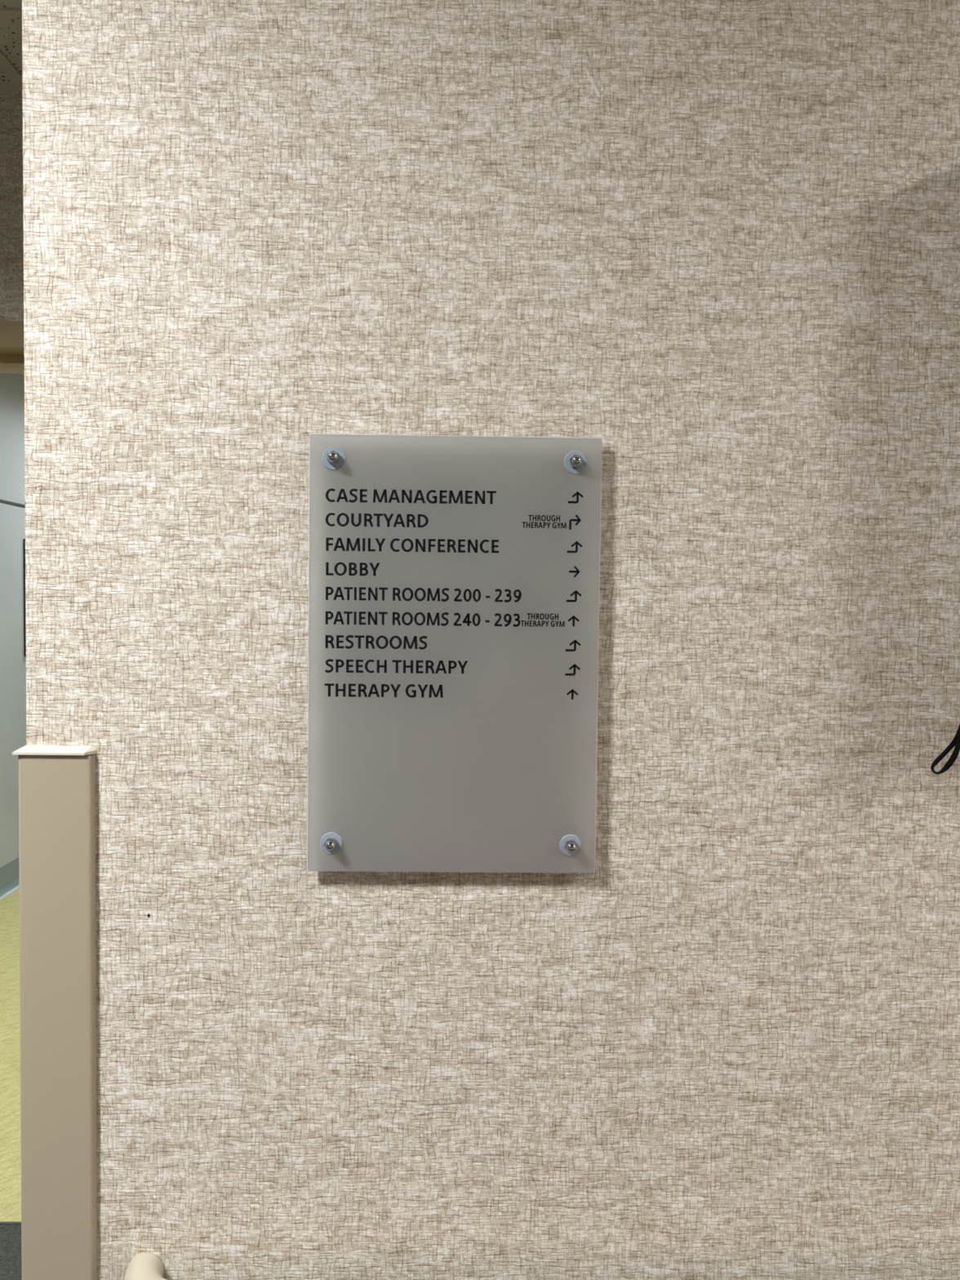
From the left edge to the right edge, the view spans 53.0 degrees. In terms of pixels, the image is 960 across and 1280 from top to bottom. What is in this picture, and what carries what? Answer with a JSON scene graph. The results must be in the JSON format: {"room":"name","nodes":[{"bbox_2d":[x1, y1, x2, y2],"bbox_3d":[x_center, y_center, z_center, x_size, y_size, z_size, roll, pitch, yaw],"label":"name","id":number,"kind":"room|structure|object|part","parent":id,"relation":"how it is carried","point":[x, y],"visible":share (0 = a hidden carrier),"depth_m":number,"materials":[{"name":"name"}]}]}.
{"room":"hospital corridor","nodes":[
{"label":"hospital corridor","id":0,"kind":"room"},
{"bbox_2d":[0,888,22,1279],"bbox_3d":[0.346,1.468,3.400,6.590,0.100,9.970,1,2,-1],"label":"floor","id":1,"kind":"structure","parent":0,"point":[10,1014],"depth_m":3.01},
{"bbox_2d":[0,1221,21,1224],"bbox_3d":[-1.380,1.435,2.369,1.280,0.002,0.008,1,2,-1],"label":"trim","id":2,"kind":"structure","parent":1,"relation":"on","point":[1,1222],"depth_m":2.37,"materials":[{"name":"grey"}]},
{"bbox_2d":[0,0,22,90],"bbox_3d":[0.432,-1.286,0.364,6.590,0.158,4.107,1,2,-1],"label":"ceiling","id":3,"kind":"structure","parent":0,"point":[11,11],"depth_m":2.10,"materials":[{"name":"beige paint"}]},
{"bbox_2d":[0,90,23,320],"bbox_3d":[-1.649,0.009,2.371,2.291,2.845,0.120,1,2,-1],"label":"wall","id":4,"kind":"structure","parent":0,"point":[11,221],"depth_m":2.28,"materials":[{"name":"plastic"}]},
{"bbox_2d":[0,320,24,373],"bbox_3d":[-1.368,0.335,2.390,1.400,2.199,0.136,1,2,-1],"label":"beam","id":5,"kind":"structure","parent":4,"relation":"in","point":[11,332],"depth_m":2.29,"materials":[{"name":"beige"}]},
{"bbox_3d":[-1.355,-0.731,2.319,1.400,0.062,0.074,1,2,-1],"label":"head casing","id":6,"kind":"part","parent":5,"relation":"part of","materials":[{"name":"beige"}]},
{"bbox_2d":[0,373,26,866],"bbox_3d":[-2.543,-0.111,5.294,0.120,2.845,5.763,1,2,-1],"label":"wall","id":7,"kind":"structure","parent":0,"point":[12,517],"depth_m":5.09,"materials":[{"name":"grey paint"}]},
{"bbox_2d":[0,856,19,896],"bbox_3d":[-2.487,1.238,5.346,0.022,0.148,5.763,1,2,-1],"label":"baseboard","id":8,"kind":"structure","parent":7,"relation":"attached to","point":[9,872],"depth_m":5.09,"materials":[{"name":"grey"}]},
{"bbox_2d":[0,884,19,900],"bbox_3d":[-2.466,1.310,5.349,0.023,0.004,5.763,1,2,-1],"label":"trim","id":9,"kind":"structure","parent":7,"relation":"attached to","point":[17,887],"depth_m":5.03,"materials":[{"name":"white"}]},
{"bbox_2d":[0,499,25,506],"bbox_3d":[-2.473,-0.729,5.272,0.006,0.012,5.763,1,2,-1],"label":"trim","id":10,"kind":"structure","parent":7,"relation":"attached to","point":[1,500],"depth_m":5.08,"materials":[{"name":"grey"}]},
{"bbox_2d":[23,538,26,656],"bbox_3d":[-2.477,-0.243,5.572,0.020,0.640,0.680,1,2,-1],"label":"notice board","id":11,"kind":"object","parent":7,"relation":"attached to","point":[24,623],"visible":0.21,"depth_m":5.23,"materials":[{"name":"black"}]},
{"bbox_2d":[22,0,959,1279],"bbox_3d":[1.537,0.069,1.771,4.059,2.845,1.437,1,2,-1],"label":"wall","id":12,"kind":"structure","parent":0,"point":[716,243],"depth_m":1.02,"materials":[{"name":"fabric"}]},
{"bbox_2d":[12,745,97,1279],"bbox_3d":[-0.456,0.802,1.077,0.084,1.385,0.088,1,2,-1],"label":"guard","id":13,"kind":"object","parent":12,"relation":"attached to","point":[57,783],"visible":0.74,"depth_m":1.02,"materials":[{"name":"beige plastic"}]},
{"bbox_2d":[124,1252,167,1279],"bbox_3d":[1.397,0.714,1.039,3.554,0.064,0.069,1,2,-1],"label":"handrail","id":14,"kind":"object","parent":12,"relation":"attached to","point":[145,1265],"visible":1,"depth_m":1.02,"materials":[{"name":"beige plastic"}]},
{"bbox_2d":[306,433,602,873],"bbox_3d":[-0.028,0.017,1.008,0.305,0.459,0.028,1,2,-1],"label":"sign","id":15,"kind":"object","parent":12,"relation":"attached to","point":[454,580],"visible":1,"depth_m":1.01,"materials":[{"name":"plastic"}]},
{"bbox_2d":[320,831,342,854],"bbox_3d":[-0.157,0.214,1.013,0.024,0.024,0.002,1,2,-1],"label":"washer","id":16,"kind":"object","parent":15,"relation":"in","point":[335,839],"depth_m":1.01,"materials":[{"name":"white plastic"}]},
{"bbox_2d":[321,446,346,470],"bbox_3d":[-0.151,-0.188,0.998,0.025,0.025,0.002,1,2,-1],"label":"washer","id":17,"kind":"object","parent":15,"relation":"in","point":[339,461],"depth_m":1.00,"materials":[{"name":"white plastic"}]},
{"bbox_2d":[559,834,581,856],"bbox_3d":[0.096,0.217,1.018,0.023,0.023,0.002,1,2,-1],"label":"washer","id":18,"kind":"object","parent":15,"relation":"in","point":[566,842],"depth_m":1.02,"materials":[{"name":"white plastic"}]},
{"bbox_2d":[564,450,586,474],"bbox_3d":[0.100,-0.185,1.003,0.024,0.024,0.002,1,2,-1],"label":"washer","id":19,"kind":"object","parent":15,"relation":"in","point":[571,467],"depth_m":1.00,"materials":[{"name":"white plastic"}]},
{"bbox_3d":[0.731,-0.228,0.979,0.400,0.560,0.094,1,2,-1],"label":"upper cabinet","id":20,"kind":"object","parent":12,"relation":"attached to","visible":0},
{"bbox_2d":[930,724,959,773],"bbox_3d":[0.503,0.063,0.990,0.075,0.152,0.005,1,2,-1],"label":"strap","id":21,"kind":"object","parent":20,"relation":"hanging from","point":[955,742],"visible":1,"depth_m":0.99,"materials":[{"name":"black fabric"}]}
]}

